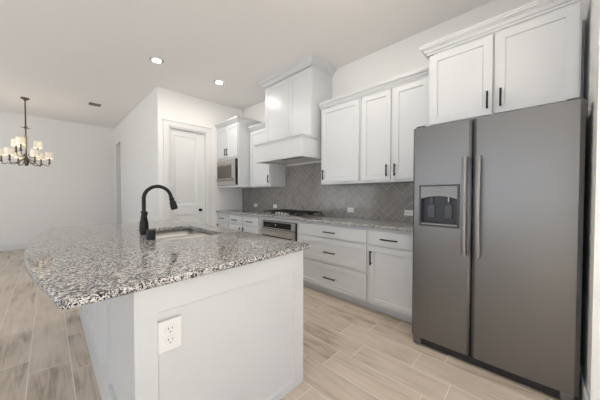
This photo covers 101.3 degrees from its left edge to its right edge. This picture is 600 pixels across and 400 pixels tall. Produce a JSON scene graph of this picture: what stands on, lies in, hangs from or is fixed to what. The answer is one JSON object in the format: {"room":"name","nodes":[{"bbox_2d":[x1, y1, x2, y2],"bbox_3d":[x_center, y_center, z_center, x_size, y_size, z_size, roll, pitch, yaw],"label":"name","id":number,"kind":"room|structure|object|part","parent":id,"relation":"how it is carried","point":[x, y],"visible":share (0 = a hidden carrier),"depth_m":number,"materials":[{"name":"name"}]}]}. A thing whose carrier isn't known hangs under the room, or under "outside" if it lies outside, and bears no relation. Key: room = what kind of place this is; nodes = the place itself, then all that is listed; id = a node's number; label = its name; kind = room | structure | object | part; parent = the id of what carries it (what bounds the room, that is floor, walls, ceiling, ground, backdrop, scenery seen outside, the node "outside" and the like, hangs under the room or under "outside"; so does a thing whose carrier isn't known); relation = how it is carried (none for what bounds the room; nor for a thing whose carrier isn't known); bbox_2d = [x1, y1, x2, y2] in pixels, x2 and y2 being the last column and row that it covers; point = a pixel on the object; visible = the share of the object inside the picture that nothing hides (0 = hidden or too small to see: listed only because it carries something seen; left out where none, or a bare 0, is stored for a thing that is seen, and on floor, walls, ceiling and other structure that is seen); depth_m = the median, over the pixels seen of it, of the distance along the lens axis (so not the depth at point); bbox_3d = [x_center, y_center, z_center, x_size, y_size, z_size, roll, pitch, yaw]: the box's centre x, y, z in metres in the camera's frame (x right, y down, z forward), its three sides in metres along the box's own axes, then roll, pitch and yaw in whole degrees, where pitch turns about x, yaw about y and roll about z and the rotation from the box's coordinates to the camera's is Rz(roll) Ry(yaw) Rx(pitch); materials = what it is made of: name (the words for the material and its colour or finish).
{"room":"kitchen","nodes":[
{"label":"kitchen","id":0,"kind":"room"},
{"bbox_2d":[0,111,115,244],"bbox_3d":[-6.642,-0.405,5.358,0.100,3.070,5.190,1,2,44],"label":"wall","id":1,"kind":"structure","parent":0,"point":[77,188],"depth_m":5.99,"materials":[{"name":"paint"}]},
{"bbox_2d":[0,243,27,251],"bbox_3d":[-6.732,1.066,5.212,0.015,0.134,4.607,1,2,44],"label":"baseboard","id":2,"kind":"structure","parent":1,"relation":"attached to","point":[10,247],"depth_m":5.52,"materials":[{"name":"white paint"}]},
{"bbox_2d":[115,89,156,222],"bbox_3d":[-3.765,-0.409,5.587,3.695,3.070,0.120,1,2,44],"label":"wall","id":3,"kind":"structure","parent":0,"point":[135,136],"depth_m":5.18,"materials":[{"name":"paint"}]},
{"bbox_2d":[139,211,148,234],"bbox_3d":[-1.295,0.188,2.042,0.068,0.192,0.068,1,2,44],"label":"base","id":4,"kind":"object","parent":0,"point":[143,225],"depth_m":2.02,"materials":[{"name":"black metal"}]},
{"bbox_2d":[155,86,242,225],"bbox_3d":[-1.825,-0.394,4.843,0.120,3.070,1.765,1,2,44],"label":"wall","id":5,"kind":"structure","parent":0,"point":[169,104],"depth_m":4.61,"materials":[{"name":"paint"}]},
{"bbox_2d":[162,118,211,225],"bbox_3d":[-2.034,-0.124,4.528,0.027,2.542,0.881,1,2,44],"label":"trim","id":6,"kind":"structure","parent":5,"relation":"attached to","point":[166,122],"depth_m":4.38,"materials":[{"name":"white paint"}]},
{"bbox_2d":[170,128,204,223],"bbox_3d":[-2.067,-0.065,4.561,0.100,2.412,0.631,1,2,44],"label":"door","id":7,"kind":"structure","parent":5,"relation":"in","point":[187,163],"depth_m":4.57,"materials":[{"name":"white paint"}]},
{"bbox_2d":[0,0,492,128],"bbox_3d":[-1.919,-1.913,1.610,12.050,0.100,6.475,1,2,44],"label":"ceiling","id":8,"kind":"structure","parent":0,"point":[63,56],"depth_m":2.99,"materials":[{"name":"white paint"}]},
{"bbox_2d":[0,97,53,166],"bbox_3d":[-5.191,-1.285,4.656,0.700,1.279,0.740,1,2,44],"label":"chandelier","id":9,"kind":"object","parent":8,"relation":"hanging from","point":[19,141],"visible":1,"depth_m":4.64,"materials":[{"name":"brown metal"}]},
{"bbox_3d":[-5.435,-0.866,4.474,0.126,0.118,0.126,1,2,44],"label":"lamp shade","id":10,"kind":"part","parent":9,"relation":"part of","materials":[{"name":"white fabric"}]},
{"bbox_3d":[-5.148,-0.863,4.357,0.126,0.118,0.126,1,2,44],"label":"lamp shade","id":11,"kind":"part","parent":9,"relation":"part of","materials":[{"name":"white fabric"}]},
{"bbox_3d":[-5.381,-1.083,4.660,0.126,0.125,0.126,1,2,44],"label":"lamp shade","id":12,"kind":"part","parent":9,"relation":"part of","materials":[{"name":"white fabric"}]},
{"bbox_3d":[-5.478,-0.872,4.780,0.126,0.118,0.126,1,2,44],"label":"lamp shade","id":13,"kind":"part","parent":9,"relation":"part of","materials":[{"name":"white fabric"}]},
{"bbox_3d":[-5.102,-1.079,4.492,0.126,0.125,0.126,1,2,44],"label":"lamp shade","id":14,"kind":"part","parent":9,"relation":"part of","materials":[{"name":"white fabric"}]},
{"bbox_3d":[-5.191,-1.340,4.655,0.056,1.070,0.056,1,2,44],"label":"stem","id":15,"kind":"part","parent":9,"relation":"part of","materials":[{"name":"brown metal"}]},
{"bbox_3d":[-4.903,-0.867,4.548,0.126,0.118,0.126,1,2,44],"label":"lamp shade","id":16,"kind":"part","parent":9,"relation":"part of","materials":[{"name":"white fabric"}]},
{"bbox_3d":[-5.167,-1.087,4.848,0.126,0.125,0.126,1,2,44],"label":"lamp shade","id":17,"kind":"part","parent":9,"relation":"part of","materials":[{"name":"white fabric"}]},
{"bbox_3d":[-5.234,-0.876,4.971,0.126,0.118,0.126,1,2,44],"label":"lamp shade","id":18,"kind":"part","parent":9,"relation":"part of","materials":[{"name":"white fabric"}]},
{"bbox_3d":[-4.946,-0.873,4.855,0.126,0.118,0.126,1,2,44],"label":"lamp shade","id":19,"kind":"part","parent":9,"relation":"part of","materials":[{"name":"white fabric"}]},
{"bbox_2d":[88,102,100,106],"bbox_3d":[-4.141,-1.925,4.967,0.160,0.012,0.190,1,2,44],"label":"ceiling vent","id":20,"kind":"object","parent":8,"relation":"in","point":[90,103],"visible":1,"depth_m":4.95,"materials":[{"name":"silver metal"}]},
{"bbox_2d":[148,56,164,63],"bbox_3d":[-1.945,-1.889,3.338,0.204,0.018,0.204,1,2,44],"label":"recessed light","id":21,"kind":"object","parent":8,"relation":"in","point":[154,59],"visible":1,"depth_m":3.32,"materials":[{"name":"white plastic"}]},
{"bbox_2d":[213,79,225,84],"bbox_3d":[-1.309,-1.902,3.988,0.204,0.018,0.204,1,2,44],"label":"recessed light","id":22,"kind":"object","parent":8,"relation":"in","point":[216,81],"visible":1,"depth_m":3.97,"materials":[{"name":"white plastic"}]},
{"bbox_2d":[0,249,579,399],"bbox_3d":[-1.919,1.246,1.674,12.050,0.080,6.475,1,2,44],"label":"floor","id":23,"kind":"structure","parent":0,"point":[352,351],"depth_m":1.84,"materials":[{"name":"brown wood"}]},
{"bbox_2d":[79,228,302,399],"bbox_3d":[-1.140,0.756,2.091,2.308,0.883,0.961,1,2,44],"label":"kitchen island","id":24,"kind":"object","parent":23,"relation":"on","point":[242,326],"visible":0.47,"depth_m":1.25,"materials":[{"name":"paint"}]},
{"bbox_3d":[-1.464,0.762,1.761,2.307,0.882,0.036,1,2,44],"label":"panel","id":25,"kind":"part","parent":24,"relation":"part of","materials":[{"name":"paint"}]},
{"bbox_2d":[24,219,310,309],"bbox_3d":[-1.228,0.300,1.989,2.452,0.030,1.326,1,2,44],"label":"island countertop","id":26,"kind":"structure","parent":24,"relation":"on","point":[74,266],"depth_m":1.32,"materials":[{"name":"stone"}]},
{"bbox_2d":[146,229,155,239],"bbox_3d":[-1.091,0.251,1.801,0.059,0.074,0.059,1,2,44],"label":"air gap","id":27,"kind":"object","parent":26,"relation":"on","point":[150,233],"visible":1,"depth_m":1.78,"materials":[{"name":"black metal"}]},
{"bbox_2d":[139,185,177,234],"bbox_3d":[-1.208,0.075,2.117,0.084,0.414,0.300,1,2,44],"label":"kitchen faucet","id":28,"kind":"object","parent":26,"relation":"on","point":[143,225],"visible":0.96,"depth_m":2.04,"materials":[{"name":"black metal"}]},
{"bbox_2d":[156,228,210,239],"bbox_3d":[-1.082,0.410,2.196,0.855,0.193,0.555,1,2,44],"label":"sink","id":29,"kind":"object","parent":26,"relation":"in","point":[178,234],"visible":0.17,"depth_m":2.45,"materials":[{"name":"silver metal"}]},
{"bbox_3d":[-1.222,0.412,2.332,0.400,0.183,0.490,1,2,44],"label":"bowl","id":30,"kind":"part","parent":29,"relation":"part of","materials":[{"name":"silver metal"}]},
{"bbox_3d":[-0.930,0.418,2.047,0.365,0.183,0.490,1,2,44],"label":"bowl","id":31,"kind":"part","parent":29,"relation":"part of","materials":[{"name":"silver metal"}]},
{"bbox_2d":[158,315,181,354],"bbox_3d":[-0.547,0.567,1.036,0.010,0.132,0.092,1,2,44],"label":"electrical outlet","id":32,"kind":"object","parent":24,"relation":"attached to","point":[170,330],"visible":1,"depth_m":1.03,"materials":[{"name":"white plastic"}]},
{"bbox_2d":[165,324,174,333],"bbox_3d":[-0.545,0.544,1.034,0.003,0.040,0.040,1,2,44],"label":"receptacle","id":33,"kind":"object","parent":32,"relation":"attached to","point":[169,328],"depth_m":1.03,"materials":[{"name":"white plastic"}]},
{"bbox_2d":[165,335,175,345],"bbox_3d":[-0.545,0.590,1.035,0.003,0.040,0.040,1,2,44],"label":"receptacle","id":34,"kind":"object","parent":32,"relation":"attached to","point":[170,340],"depth_m":1.03,"materials":[{"name":"white plastic"}]},
{"bbox_3d":[-0.316,0.772,1.298,0.020,0.882,0.944,1,2,44],"label":"panel","id":35,"kind":"part","parent":24,"relation":"part of","materials":[{"name":"paint"}]},
{"bbox_2d":[217,212,228,228],"bbox_3d":[-1.311,0.689,4.989,0.437,0.897,0.625,1,2,44],"label":"base cabinet","id":36,"kind":"object","parent":23,"relation":"on","point":[223,218],"visible":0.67,"depth_m":4.76,"materials":[{"name":"paint"}]},
{"bbox_3d":[-1.500,0.346,4.790,0.400,0.143,0.019,1,2,44],"label":"drawer","id":37,"kind":"part","parent":36,"relation":"part of","materials":[{"name":"paint"}]},
{"bbox_3d":[-1.500,0.739,4.798,0.400,0.603,0.019,1,2,44],"label":"door","id":38,"kind":"part","parent":36,"relation":"part of","materials":[{"name":"paint"}]},
{"bbox_2d":[229,213,259,234],"bbox_3d":[-0.807,0.699,4.496,0.972,0.897,0.625,1,2,44],"label":"base cabinet","id":39,"kind":"object","parent":23,"relation":"on","point":[245,223],"visible":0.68,"depth_m":4.25,"materials":[{"name":"paint"}]},
{"bbox_3d":[-1.172,0.352,4.470,0.437,0.143,0.019,1,2,44],"label":"drawer","id":40,"kind":"part","parent":39,"relation":"part of","materials":[{"name":"paint"}]},
{"bbox_3d":[-1.172,0.745,4.478,0.437,0.603,0.019,1,2,44],"label":"door","id":41,"kind":"part","parent":39,"relation":"part of","materials":[{"name":"paint"}]},
{"bbox_3d":[-0.826,0.359,4.131,0.455,0.143,0.019,1,2,44],"label":"drawer","id":42,"kind":"part","parent":39,"relation":"part of","materials":[{"name":"paint"}]},
{"bbox_3d":[-0.826,0.752,4.139,0.455,0.603,0.019,1,2,44],"label":"door","id":43,"kind":"part","parent":39,"relation":"part of","materials":[{"name":"paint"}]},
{"bbox_2d":[260,217,298,241],"bbox_3d":[-0.126,0.712,3.869,0.876,0.897,0.571,1,2,44],"label":"base cabinet","id":44,"kind":"object","parent":23,"relation":"on","point":[261,218],"visible":0.04,"depth_m":3.57,"materials":[{"name":"paint"}]},
{"bbox_2d":[259,220,296,240],"bbox_3d":[-0.190,0.672,3.796,0.787,0.711,0.566,1,2,44],"label":"oven","id":45,"kind":"object","parent":44,"relation":"in","point":[277,229],"visible":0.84,"depth_m":3.58,"materials":[{"name":"silver metal"}]},
{"bbox_3d":[-0.350,0.376,3.635,0.630,0.084,0.002,1,2,44],"label":"display glass","id":46,"kind":"part","parent":45,"relation":"part of","materials":[{"name":"black glass"}]},
{"bbox_3d":[-0.340,0.377,3.642,0.771,0.108,0.023,1,2,44],"label":"control panel","id":47,"kind":"part","parent":45,"relation":"part of","materials":[{"name":"silver metal"}]},
{"bbox_2d":[216,209,412,231],"bbox_3d":[-0.090,0.248,3.782,3.858,0.031,0.607,1,2,44],"label":"countertop","id":48,"kind":"structure","parent":44,"relation":"on","point":[350,221],"depth_m":2.99,"materials":[{"name":"grey stone"}]},
{"bbox_2d":[262,209,321,216],"bbox_3d":[-0.136,0.201,3.857,0.900,0.059,0.480,1,2,44],"label":"gas cooktop","id":49,"kind":"object","parent":48,"relation":"in","point":[281,212],"visible":1,"depth_m":3.74,"materials":[{"name":"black metal"}]},
{"bbox_3d":[-0.136,0.225,3.858,0.900,0.011,0.480,1,2,44],"label":"cooktop plate","id":50,"kind":"part","parent":49,"relation":"part of","materials":[{"name":"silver metal"}]},
{"bbox_2d":[299,221,370,308],"bbox_3d":[0.540,0.726,3.179,1.039,0.897,0.625,1,2,44],"label":"base cabinet","id":51,"kind":"object","parent":23,"relation":"on","point":[336,261],"visible":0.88,"depth_m":2.90,"materials":[{"name":"paint"}]},
{"bbox_3d":[0.353,0.614,2.984,1.003,0.280,0.019,1,2,44],"label":"drawer","id":52,"kind":"part","parent":51,"relation":"part of","materials":[{"name":"paint"}]},
{"bbox_3d":[0.353,0.383,2.979,1.003,0.143,0.019,1,2,44],"label":"drawer","id":53,"kind":"part","parent":51,"relation":"part of","materials":[{"name":"paint"}]},
{"bbox_3d":[0.353,0.930,2.990,1.003,0.295,0.019,1,2,44],"label":"drawer","id":54,"kind":"part","parent":51,"relation":"part of","materials":[{"name":"paint"}]},
{"bbox_2d":[368,228,412,322],"bbox_3d":[1.096,0.737,2.636,0.514,0.897,0.625,1,2,44],"label":"base cabinet","id":55,"kind":"object","parent":23,"relation":"on","point":[390,258],"visible":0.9,"depth_m":2.45,"materials":[{"name":"paint"}]},
{"bbox_3d":[0.737,0.606,2.571,0.013,0.150,0.034,1,2,44],"label":"bar handle","id":56,"kind":"part","parent":55,"relation":"part of","materials":[{"name":"black metal"}]},
{"bbox_3d":[0.911,0.394,2.434,0.488,0.143,0.019,1,2,44],"label":"drawer","id":57,"kind":"part","parent":55,"relation":"part of","materials":[{"name":"paint"}]},
{"bbox_2d":[412,96,585,399],"bbox_3d":[1.522,0.298,1.982,0.940,1.802,0.846,1,2,44],"label":"refrigerator","id":58,"kind":"object","parent":23,"relation":"on","point":[498,199],"visible":1,"depth_m":1.63,"materials":[{"name":"grey metal"}]},
{"bbox_3d":[1.081,-0.057,1.915,0.253,0.096,0.033,1,2,44],"label":"dispenser panel","id":59,"kind":"part","parent":58,"relation":"part of","materials":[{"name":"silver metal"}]},
{"bbox_3d":[1.103,0.273,1.935,0.406,1.715,0.071,1,2,44],"label":"freezer door","id":60,"kind":"part","parent":58,"relation":"part of","materials":[{"name":"silver metal"}]},
{"bbox_3d":[1.179,0.046,1.767,0.032,0.715,0.066,1,2,44],"label":"door handle","id":61,"kind":"part","parent":58,"relation":"part of","materials":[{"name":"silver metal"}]},
{"bbox_3d":[1.236,0.048,1.711,0.032,0.715,0.066,1,2,44],"label":"door handle","id":62,"kind":"part","parent":58,"relation":"part of","materials":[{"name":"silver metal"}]},
{"bbox_3d":[1.441,0.280,1.602,0.526,1.715,0.074,1,2,44],"label":"door","id":63,"kind":"part","parent":58,"relation":"part of","materials":[{"name":"silver metal"}]},
{"bbox_2d":[242,0,580,221],"bbox_3d":[0.523,-0.371,3.697,4.841,3.070,0.120,1,2,44],"label":"wall","id":64,"kind":"structure","parent":0,"point":[405,56],"depth_m":2.94,"materials":[{"name":"paint"}]},
{"bbox_2d":[214,116,264,187],"bbox_3d":[-1.173,-0.862,4.814,0.834,1.244,0.635,1,2,44],"label":"upper cabinet","id":65,"kind":"object","parent":64,"relation":"attached to","point":[233,140],"visible":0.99,"depth_m":4.50,"materials":[{"name":"paint"}]},
{"bbox_3d":[-1.511,-1.093,4.769,0.367,0.590,0.019,1,2,44],"label":"door","id":66,"kind":"part","parent":65,"relation":"part of","materials":[{"name":"paint"}]},
{"bbox_2d":[216,158,237,185],"bbox_3d":[-1.264,-0.517,4.766,0.713,0.470,0.456,1,2,44],"label":"microwave","id":67,"kind":"object","parent":65,"relation":"in","point":[227,170],"visible":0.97,"depth_m":4.59,"materials":[{"name":"silver metal"}]},
{"bbox_3d":[-1.399,-0.518,4.656,0.673,0.305,0.025,1,2,44],"label":"door","id":68,"kind":"part","parent":67,"relation":"part of","materials":[{"name":"silver metal"}]},
{"bbox_3d":[-1.399,-0.320,4.660,0.673,0.080,0.023,1,2,44],"label":"panel","id":69,"kind":"part","parent":67,"relation":"part of","materials":[{"name":"silver metal"}]},
{"bbox_3d":[-1.142,-0.510,4.408,0.038,0.470,0.019,1,2,44],"label":"trim","id":70,"kind":"part","parent":67,"relation":"part of","materials":[{"name":"black glass"}]},
{"bbox_3d":[-1.239,-1.087,4.503,0.367,0.590,0.019,1,2,44],"label":"door","id":71,"kind":"part","parent":65,"relation":"part of","materials":[{"name":"paint"}]},
{"bbox_3d":[-1.175,-1.446,4.800,0.834,0.075,0.627,1,2,44],"label":"crown molding","id":72,"kind":"part","parent":65,"relation":"part of","materials":[{"name":"paint"}]},
{"bbox_2d":[247,122,285,187],"bbox_3d":[-0.609,-0.778,4.431,0.598,1.091,0.397,1,2,44],"label":"upper cabinet","id":73,"kind":"object","parent":64,"relation":"attached to","point":[261,175],"visible":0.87,"depth_m":4.32,"materials":[{"name":"paint"}]},
{"bbox_3d":[-0.730,-1.285,4.297,0.598,0.072,0.050,1,2,44],"label":"crown molding","id":74,"kind":"part","parent":73,"relation":"part of","materials":[{"name":"paint"}]},
{"bbox_3d":[-0.709,-0.747,4.327,0.560,0.973,0.019,1,2,44],"label":"door","id":75,"kind":"part","parent":73,"relation":"part of","materials":[{"name":"paint"}]},
{"bbox_2d":[253,54,336,165],"bbox_3d":[-0.122,-1.245,3.753,1.180,1.321,0.673,1,2,44],"label":"range hood","id":76,"kind":"object","parent":64,"relation":"attached to","point":[293,94],"visible":0.88,"depth_m":3.52,"materials":[{"name":"paint"}]},
{"bbox_3d":[-0.359,-1.346,3.826,0.556,0.915,0.019,1,2,44],"label":"chimney panel","id":77,"kind":"part","parent":76,"relation":"part of","materials":[{"name":"paint"}]},
{"bbox_3d":[-0.245,-0.851,3.633,1.063,0.034,0.318,1,2,44],"label":"ledge molding","id":78,"kind":"part","parent":76,"relation":"part of","materials":[{"name":"paint"}]},
{"bbox_3d":[-0.118,-0.593,3.769,1.023,0.017,0.643,1,2,44],"label":"rail","id":79,"kind":"part","parent":76,"relation":"part of","materials":[{"name":"paint"}]},
{"bbox_2d":[269,157,313,162],"bbox_3d":[-0.138,-0.604,3.710,0.760,0.007,0.330,1,2,44],"label":"vent","id":80,"kind":"object","parent":76,"relation":"attached to","point":[295,159],"depth_m":3.74,"materials":[{"name":"grey metal"}]},
{"bbox_3d":[-0.074,-1.864,3.789,1.180,0.084,0.537,1,2,44],"label":"crown molding","id":81,"kind":"part","parent":76,"relation":"part of","materials":[{"name":"paint"}]},
{"bbox_3d":[0.001,-1.339,3.474,0.439,0.915,0.019,1,2,44],"label":"chimney panel","id":82,"kind":"part","parent":76,"relation":"part of","materials":[{"name":"paint"}]},
{"bbox_2d":[242,162,412,221],"bbox_3d":[0.127,-0.180,3.996,3.858,0.813,0.010,1,2,44],"label":"backsplash","id":83,"kind":"structure","parent":64,"relation":"attached to","point":[303,190],"depth_m":3.70,"materials":[{"name":"grey tile"}]},
{"bbox_2d":[347,207,353,211],"bbox_3d":[0.704,0.138,3.425,0.106,0.066,0.010,1,2,44],"label":"electrical outlet","id":84,"kind":"object","parent":83,"relation":"attached to","point":[349,209],"visible":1,"depth_m":3.42,"materials":[{"name":"white plastic"}]},
{"bbox_2d":[404,210,412,215],"bbox_3d":[1.271,0.149,2.871,0.106,0.066,0.010,1,2,44],"label":"electrical outlet","id":85,"kind":"object","parent":83,"relation":"attached to","point":[406,212],"visible":0.88,"depth_m":2.87,"materials":[{"name":"white plastic"}]},
{"bbox_2d":[321,98,366,184],"bbox_3d":[0.608,-0.718,3.250,0.611,1.018,0.387,1,2,44],"label":"upper cabinet","id":86,"kind":"object","parent":64,"relation":"attached to","point":[341,123],"visible":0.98,"depth_m":3.12,"materials":[{"name":"paint"}]},
{"bbox_2d":[361,77,428,183],"bbox_3d":[1.102,-0.708,2.767,0.766,1.018,0.387,1,2,44],"label":"upper cabinet","id":87,"kind":"object","parent":64,"relation":"attached to","point":[390,117],"visible":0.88,"depth_m":2.67,"materials":[{"name":"paint"}]},
{"bbox_2d":[318,66,428,108],"bbox_3d":[0.758,-1.255,2.843,1.380,0.072,0.050,1,2,44],"label":"crown molding","id":88,"kind":"structure","parent":87,"relation":"attached to","point":[423,72],"depth_m":2.73,"materials":[{"name":"paint"}]},
{"bbox_3d":[0.860,-0.716,2.794,0.351,0.973,0.019,1,2,44],"label":"door","id":89,"kind":"part","parent":87,"relation":"part of","materials":[{"name":"paint"}]},
{"bbox_3d":[1.135,-0.710,2.525,0.355,0.973,0.019,1,2,44],"label":"door","id":90,"kind":"part","parent":87,"relation":"part of","materials":[{"name":"paint"}]},
{"bbox_2d":[419,0,584,125],"bbox_3d":[1.626,-0.989,2.055,0.982,0.698,0.665,1,2,44],"label":"upper cabinet","id":91,"kind":"object","parent":64,"relation":"attached to","point":[539,61],"visible":0.92,"depth_m":1.77,"materials":[{"name":"paint"}]},
{"bbox_3d":[1.293,-0.948,2.002,0.435,0.593,0.019,1,2,44],"label":"door","id":92,"kind":"part","parent":91,"relation":"part of","materials":[{"name":"paint"}]},
{"bbox_3d":[1.411,-0.753,1.854,0.013,0.130,0.034,1,2,44],"label":"bar handle","id":93,"kind":"part","parent":91,"relation":"part of","materials":[{"name":"black metal"}]},
{"bbox_3d":[1.492,-1.295,1.934,0.950,0.080,0.314,1,2,44],"label":"crown molding","id":94,"kind":"part","parent":91,"relation":"part of","materials":[{"name":"paint"}]},
{"bbox_3d":[1.467,-0.752,1.799,0.013,0.130,0.034,1,2,44],"label":"bar handle","id":95,"kind":"part","parent":91,"relation":"part of","materials":[{"name":"black metal"}]},
{"bbox_3d":[1.608,-0.941,1.695,0.416,0.593,0.019,1,2,44],"label":"door","id":96,"kind":"part","parent":91,"relation":"part of","materials":[{"name":"paint"}]},
{"bbox_2d":[580,0,599,399],"bbox_3d":[3.099,-0.306,0.514,3.294,3.070,1.075,1,2,44],"label":"wall","id":97,"kind":"structure","parent":0,"point":[590,307],"depth_m":1.39,"materials":[{"name":"paint"}]},
{"bbox_2d":[579,363,588,399],"bbox_3d":[1.873,1.138,1.657,0.015,0.134,0.954,1,2,44],"label":"baseboard","id":98,"kind":"structure","parent":97,"relation":"attached to","point":[583,393],"depth_m":1.45,"materials":[{"name":"white paint"}]}
]}

